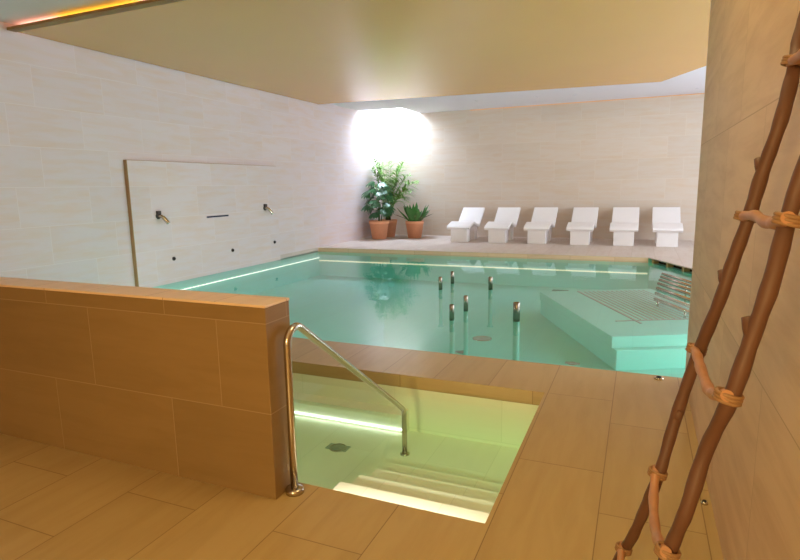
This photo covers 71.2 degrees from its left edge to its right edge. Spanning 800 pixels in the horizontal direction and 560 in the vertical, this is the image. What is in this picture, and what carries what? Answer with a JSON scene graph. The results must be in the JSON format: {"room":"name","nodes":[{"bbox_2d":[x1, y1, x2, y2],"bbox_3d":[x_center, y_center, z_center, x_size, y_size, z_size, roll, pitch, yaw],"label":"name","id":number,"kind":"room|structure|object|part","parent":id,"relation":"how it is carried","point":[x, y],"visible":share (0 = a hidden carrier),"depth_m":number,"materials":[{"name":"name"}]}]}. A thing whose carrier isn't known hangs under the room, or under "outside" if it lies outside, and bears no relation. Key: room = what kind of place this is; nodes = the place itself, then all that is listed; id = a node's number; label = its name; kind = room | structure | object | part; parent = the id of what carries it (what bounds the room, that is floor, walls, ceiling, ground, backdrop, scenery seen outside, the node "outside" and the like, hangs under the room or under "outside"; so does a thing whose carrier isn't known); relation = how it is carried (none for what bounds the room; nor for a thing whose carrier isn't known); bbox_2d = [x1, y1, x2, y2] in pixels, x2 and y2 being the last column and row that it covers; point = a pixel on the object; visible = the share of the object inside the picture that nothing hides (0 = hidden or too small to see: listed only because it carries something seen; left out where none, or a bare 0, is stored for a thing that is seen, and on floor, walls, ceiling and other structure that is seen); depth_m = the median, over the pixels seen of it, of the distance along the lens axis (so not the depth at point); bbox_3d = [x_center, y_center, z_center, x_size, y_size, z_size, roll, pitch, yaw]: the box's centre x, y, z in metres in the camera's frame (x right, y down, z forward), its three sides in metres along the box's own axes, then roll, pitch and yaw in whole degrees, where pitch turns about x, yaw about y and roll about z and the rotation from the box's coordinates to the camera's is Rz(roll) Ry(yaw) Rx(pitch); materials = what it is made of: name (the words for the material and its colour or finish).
{"room":"indoor spa pool","nodes":[
{"label":"indoor spa pool","id":0,"kind":"room"},
{"bbox_2d":[0,277,290,499],"bbox_3d":[-3.724,0.495,4.394,6.684,1.100,0.228,3,10,23],"label":"wall partition","id":1,"kind":"structure","parent":0,"point":[188,384],"depth_m":3.33,"materials":[{"name":"beige tile"}]},
{"bbox_2d":[0,21,381,285],"bbox_3d":[-4.866,-1.938,10.249,0.200,6.000,21.400,3,10,23],"label":"wall","id":2,"kind":"structure","parent":0,"point":[71,116],"depth_m":9.82,"materials":[{"name":"tile"}]},
{"bbox_2d":[123,160,280,287],"bbox_3d":[-3.976,-1.324,12.084,0.095,2.346,4.452,3,10,23],"label":"wall panel","id":3,"kind":"object","parent":2,"relation":"attached to","point":[185,193],"depth_m":11.53,"materials":[{"name":"stone"}]},
{"bbox_2d":[156,211,169,223],"bbox_3d":[-4.480,-1.178,10.579,0.243,0.262,0.108,-2,10,-3],"label":"spout","id":4,"kind":"object","parent":3,"relation":"attached to","point":[158,213],"visible":1,"depth_m":10.54,"materials":[{"name":"grey metal"}]},
{"bbox_3d":[-3.936,-1.377,12.075,0.020,0.036,0.680,3,10,23],"label":"water slot","id":5,"kind":"part","parent":3,"relation":"part of","materials":[{"name":"black metal"}]},
{"bbox_2d":[263,204,273,214],"bbox_3d":[-3.187,-1.715,13.579,0.243,0.262,0.108,-2,10,-3],"label":"spout","id":6,"kind":"object","parent":3,"relation":"attached to","point":[265,207],"visible":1,"depth_m":13.54,"materials":[{"name":"grey metal"}]},
{"bbox_2d":[280,247,317,259],"bbox_3d":[-2.733,-0.723,15.202,0.022,0.128,1.940,3,10,23],"label":"trim","id":7,"kind":"structure","parent":2,"relation":"attached to","point":[289,255],"depth_m":15.13,"materials":[{"name":"stone"}]},
{"bbox_2d":[0,0,705,112],"bbox_3d":[1.338,-3.710,7.154,13.450,0.100,21.200,3,10,23],"label":"ceiling","id":8,"kind":"structure","parent":0,"point":[15,12],"depth_m":15.02,"materials":[{"name":"white paint"}]},
{"bbox_2d":[6,0,710,103],"bbox_3d":[2.133,-4.017,9.736,12.820,0.038,9.400,3,10,23],"label":"ceiling panel","id":9,"kind":"object","parent":8,"relation":"attached to","point":[313,51],"visible":0.94,"depth_m":8.98,"materials":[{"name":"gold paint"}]},
{"bbox_2d":[470,93,703,110],"bbox_3d":[6.920,-5.253,16.143,10.100,0.019,0.023,3,10,23],"label":"recessed light","id":10,"kind":"object","parent":8,"relation":"in","point":[698,93],"visible":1,"depth_m":16.62,"materials":[{"name":"white plastic"}]},
{"bbox_2d":[0,337,723,559],"bbox_3d":[-1.113,1.471,1.990,13.450,0.120,8.270,3,10,23],"label":"floor","id":11,"kind":"structure","parent":0,"point":[576,483],"depth_m":3.09,"materials":[{"name":"beige tile"}]},
{"bbox_2d":[293,373,537,488],"bbox_3d":[-1.000,1.357,4.557,4.155,0.510,2.150,3,10,23],"label":"pool","id":12,"kind":"object","parent":11,"relation":"in","point":[476,438],"visible":0.06,"depth_m":4.86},
{"bbox_2d":[325,443,349,451],"bbox_3d":[-0.537,1.452,4.848,0.200,0.010,0.150,3,10,23],"label":"drain","id":13,"kind":"object","parent":12,"relation":"on","point":[338,447],"visible":1,"depth_m":4.84,"materials":[{"name":"silver metal"}]},
{"bbox_2d":[283,322,409,496],"bbox_3d":[-0.288,0.861,3.856,0.104,1.496,1.697,3,10,23],"label":"handrail","id":14,"kind":"object","parent":12,"relation":"on","point":[295,489],"visible":1,"depth_m":3.13,"materials":[{"name":"silver metal"}]},
{"bbox_2d":[294,392,408,432],"bbox_3d":[-1.208,1.234,5.612,2.740,0.210,0.160,3,10,23],"label":"bench","id":15,"kind":"object","parent":12,"relation":"on","point":[375,414],"depth_m":5.28,"materials":[{"name":"tile"}]},
{"bbox_3d":[-1.183,1.305,5.605,2.600,0.008,0.013,3,10,23],"label":"led strip","id":16,"kind":"part","parent":15,"relation":"part of","materials":[{"name":"white plastic"}]},
{"bbox_2d":[332,463,501,522],"bbox_3d":[0.186,1.468,3.647,1.055,0.350,1.190,3,10,23],"label":"steps","id":17,"kind":"structure","parent":12,"relation":"on","point":[437,492],"depth_m":3.70,"materials":[{"name":"beige tile"}]},
{"bbox_2d":[654,376,663,379],"bbox_3d":[2.262,0.854,4.884,0.080,0.018,0.080,3,10,23],"label":"anchor","id":18,"kind":"object","parent":11,"relation":"on","point":[655,377],"visible":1,"depth_m":4.86,"materials":[{"name":"silver metal"}]},
{"bbox_2d":[700,500,707,504],"bbox_3d":[1.624,1.185,2.983,0.036,0.018,0.036,3,10,23],"label":"anchor","id":19,"kind":"object","parent":11,"relation":"on","point":[703,502],"visible":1,"depth_m":2.97,"materials":[{"name":"silver metal"}]},
{"bbox_2d":[612,11,799,559],"bbox_3d":[0.830,0.331,1.589,0.511,2.160,0.851,3,10,23],"label":"ladder","id":20,"kind":"object","parent":11,"relation":"on","point":[730,397],"visible":1,"depth_m":1.41,"materials":[{"name":"wood"}]},
{"bbox_3d":[0.691,0.389,1.265,0.510,2.158,0.125,3,10,23],"label":"rail","id":21,"kind":"part","parent":20,"relation":"part of","materials":[{"name":"brown wood"}]},
{"bbox_2d":[369,220,388,238],"bbox_3d":[-0.685,-1.661,18.423,0.673,0.600,0.673,3,10,23],"label":"pot","id":22,"kind":"object","parent":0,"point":[379,228],"depth_m":18.20,"materials":[{"name":"ceramic"}]},
{"bbox_2d":[380,219,396,236],"bbox_3d":[-0.402,-1.784,19.183,0.632,0.580,0.632,3,10,23],"label":"pot","id":23,"kind":"object","parent":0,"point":[392,222],"depth_m":18.98,"materials":[{"name":"ceramic"}]},
{"bbox_2d":[405,220,423,237],"bbox_3d":[0.487,-1.679,18.521,0.612,0.560,0.612,3,10,23],"label":"pot","id":24,"kind":"object","parent":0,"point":[414,228],"depth_m":18.31,"materials":[{"name":"ceramic"}]},
{"bbox_2d":[152,252,691,377],"bbox_3d":[0.989,0.461,10.199,10.850,0.878,8.780,3,10,23],"label":"swimming pool","id":25,"kind":"object","parent":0,"point":[374,304],"visible":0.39,"depth_m":12.63,"materials":[{"name":"teal liquid"}]},
{"bbox_2d":[181,257,319,289],"bbox_3d":[-3.953,0.016,12.322,0.038,0.013,8.310,3,10,23],"label":"led strip","id":26,"kind":"object","parent":25,"relation":"attached to","point":[318,257],"visible":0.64,"depth_m":13.03,"materials":[{"name":"white plastic"}]},
{"bbox_2d":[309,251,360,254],"bbox_3d":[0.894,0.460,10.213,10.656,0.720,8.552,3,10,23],"label":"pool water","id":27,"kind":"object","parent":25,"relation":"in","point":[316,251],"visible":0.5,"depth_m":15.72,"materials":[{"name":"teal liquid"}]},
{"bbox_2d":[438,277,443,326],"bbox_3d":[0.726,0.388,9.991,0.102,0.900,0.102,3,10,23],"label":"post","id":28,"kind":"object","parent":25,"relation":"on","point":[440,278],"visible":1,"depth_m":9.97,"materials":[{"name":"silver metal"}]},
{"bbox_2d":[449,304,453,353],"bbox_3d":[0.717,0.774,7.724,0.102,0.890,0.102,3,10,23],"label":"post","id":29,"kind":"object","parent":25,"relation":"on","point":[451,306],"visible":0.74,"depth_m":7.68,"materials":[{"name":"silver metal"}]},
{"bbox_2d":[451,271,454,318],"bbox_3d":[0.993,0.284,10.585,0.102,0.900,0.102,3,10,23],"label":"post","id":30,"kind":"object","parent":25,"relation":"on","point":[452,272],"visible":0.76,"depth_m":10.54,"materials":[{"name":"silver metal"}]},
{"bbox_2d":[462,295,468,354],"bbox_3d":[0.973,0.673,8.269,0.102,0.900,0.102,3,10,23],"label":"post","id":31,"kind":"object","parent":25,"relation":"on","point":[465,296],"visible":0.98,"depth_m":8.24,"materials":[{"name":"silver metal"}]},
{"bbox_2d":[472,336,491,340],"bbox_3d":[1.352,0.961,9.204,0.320,0.010,0.320,3,10,23],"label":"drain","id":32,"kind":"object","parent":25,"relation":"on","point":[477,338],"visible":1,"depth_m":9.19,"materials":[{"name":"silver metal"}]},
{"bbox_2d":[319,260,646,273],"bbox_3d":[1.659,-0.354,14.432,8.660,0.030,0.018,3,10,23],"label":"led strip","id":33,"kind":"object","parent":25,"relation":"attached to","point":[319,260],"visible":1,"depth_m":14.14,"materials":[{"name":"white plastic"}]},
{"bbox_2d":[487,277,492,326],"bbox_3d":[1.600,0.388,9.901,0.114,0.900,0.114,3,10,23],"label":"post","id":34,"kind":"object","parent":25,"relation":"on","point":[490,279],"visible":1,"depth_m":9.87,"materials":[{"name":"silver metal"}]},
{"bbox_2d":[512,302,519,360],"bbox_3d":[1.579,0.759,7.604,0.138,0.930,0.138,3,10,23],"label":"post","id":35,"kind":"object","parent":25,"relation":"on","point":[516,305],"visible":0.69,"depth_m":7.56,"materials":[{"name":"silver metal"}]},
{"bbox_2d":[565,361,579,364],"bbox_3d":[2.419,1.170,7.843,0.200,0.010,0.140,3,10,23],"label":"drain","id":36,"kind":"object","parent":25,"relation":"on","point":[569,363],"visible":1,"depth_m":7.83,"materials":[{"name":"silver metal"}]},
{"bbox_2d":[540,289,689,369],"bbox_3d":[3.891,0.690,9.218,2.200,0.449,3.420,-1,10,-3],"label":"platform","id":37,"kind":"object","parent":25,"relation":"on","point":[624,328],"visible":0.77,"depth_m":8.42,"materials":[{"name":"grey"}]},
{"bbox_2d":[577,290,688,323],"bbox_3d":[4.020,0.418,9.497,1.590,0.009,2.549,-1,10,0],"label":"grille","id":38,"kind":"object","parent":37,"relation":"attached to","point":[618,306],"depth_m":9.25,"materials":[{"name":"grey metal"}]},
{"bbox_2d":[654,272,690,317],"bbox_3d":[4.537,0.238,9.191,0.522,0.446,1.800,-1,10,-3],"label":"bench","id":39,"kind":"object","parent":37,"relation":"on","point":[686,285],"visible":0.71,"depth_m":9.15,"materials":[{"name":"silver metal"}]},
{"bbox_2d":[318,235,693,268],"bbox_3d":[3.027,-0.266,11.592,13.450,0.022,12.930,3,10,23],"label":"deck","id":40,"kind":"object","parent":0,"point":[682,255],"visible":0.57,"depth_m":15.24,"materials":[{"name":"tile"}]},
{"bbox_2d":[361,181,394,238],"bbox_3d":[-0.697,-2.293,18.295,1.128,1.888,1.164,3,10,23],"label":"potted shrub","id":41,"kind":"object","parent":40,"relation":"on","point":[379,228],"visible":1,"depth_m":18.11,"materials":[{"name":"green plant"}]},
{"bbox_2d":[370,159,418,236],"bbox_3d":[-0.213,-2.731,18.692,1.680,2.604,1.694,3,10,23],"label":"potted palm","id":42,"kind":"object","parent":40,"relation":"on","point":[392,222],"visible":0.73,"depth_m":18.66,"materials":[{"name":"plant"}]},
{"bbox_2d":[394,203,431,237],"bbox_3d":[0.512,-1.985,18.452,1.391,1.187,1.284,3,10,23],"label":"potted plant","id":43,"kind":"object","parent":40,"relation":"on","point":[414,225],"visible":1,"depth_m":18.26,"materials":[{"name":"green plant"}]},
{"bbox_2d":[447,207,484,241],"bbox_3d":[2.088,-1.755,17.567,0.720,0.970,1.816,3,10,23],"label":"lounger","id":44,"kind":"object","parent":40,"relation":"on","point":[465,229],"visible":1,"depth_m":17.22,"materials":[{"name":"white plastic"}]},
{"bbox_2d":[318,248,647,262],"bbox_3d":[1.650,-0.661,14.409,8.690,0.114,0.052,3,10,23],"label":"trim","id":45,"kind":"structure","parent":40,"relation":"attached to","point":[370,251],"depth_m":14.07,"materials":[{"name":"stone"}]},
{"bbox_2d":[484,207,520,242],"bbox_3d":[3.156,-1.699,17.117,0.720,0.970,1.816,3,10,23],"label":"lounger","id":46,"kind":"object","parent":40,"relation":"on","point":[501,230],"visible":1,"depth_m":16.68,"materials":[{"name":"white plastic"}]},
{"bbox_2d":[523,207,557,243],"bbox_3d":[4.214,-1.643,16.671,0.720,0.970,1.816,3,10,23],"label":"lounger","id":47,"kind":"object","parent":40,"relation":"on","point":[543,220],"visible":1,"depth_m":16.18,"materials":[{"name":"white plastic"}]},
{"bbox_2d":[566,207,598,244],"bbox_3d":[5.300,-1.585,16.213,0.720,0.970,1.816,3,10,23],"label":"lounger","id":48,"kind":"object","parent":40,"relation":"on","point":[582,225],"visible":1,"depth_m":15.67,"materials":[{"name":"white plastic"}]},
{"bbox_2d":[609,207,638,245],"bbox_3d":[6.340,-1.530,15.775,0.720,0.970,1.816,3,10,23],"label":"lounger","id":49,"kind":"object","parent":40,"relation":"on","point":[625,220],"visible":1,"depth_m":15.19,"materials":[{"name":"white plastic"}]},
{"bbox_2d":[652,207,682,246],"bbox_3d":[7.325,-1.478,15.359,0.720,0.970,1.816,3,10,23],"label":"lounger","id":50,"kind":"object","parent":40,"relation":"on","point":[666,221],"visible":1,"depth_m":14.79,"materials":[{"name":"white plastic"}]},
{"bbox_2d":[652,259,691,271],"bbox_3d":[5.888,-0.081,10.519,0.230,0.088,4.446,-1,10,-3],"label":"trim","id":51,"kind":"structure","parent":40,"relation":"attached to","point":[653,261],"depth_m":11.91,"materials":[{"name":"black"}]},
{"bbox_2d":[379,93,703,239],"bbox_3d":[5.549,-3.688,17.145,13.450,5.200,0.200,3,10,23],"label":"wall","id":52,"kind":"structure","parent":0,"point":[643,153],"depth_m":17.41,"materials":[{"name":"tile"}]},
{"bbox_2d":[685,0,799,559],"bbox_3d":[0.956,-0.581,0.699,0.300,4.520,8.200,3,10,23],"label":"wall","id":53,"kind":"structure","parent":0,"point":[753,476],"depth_m":2.32,"materials":[{"name":"stone"}]}
]}

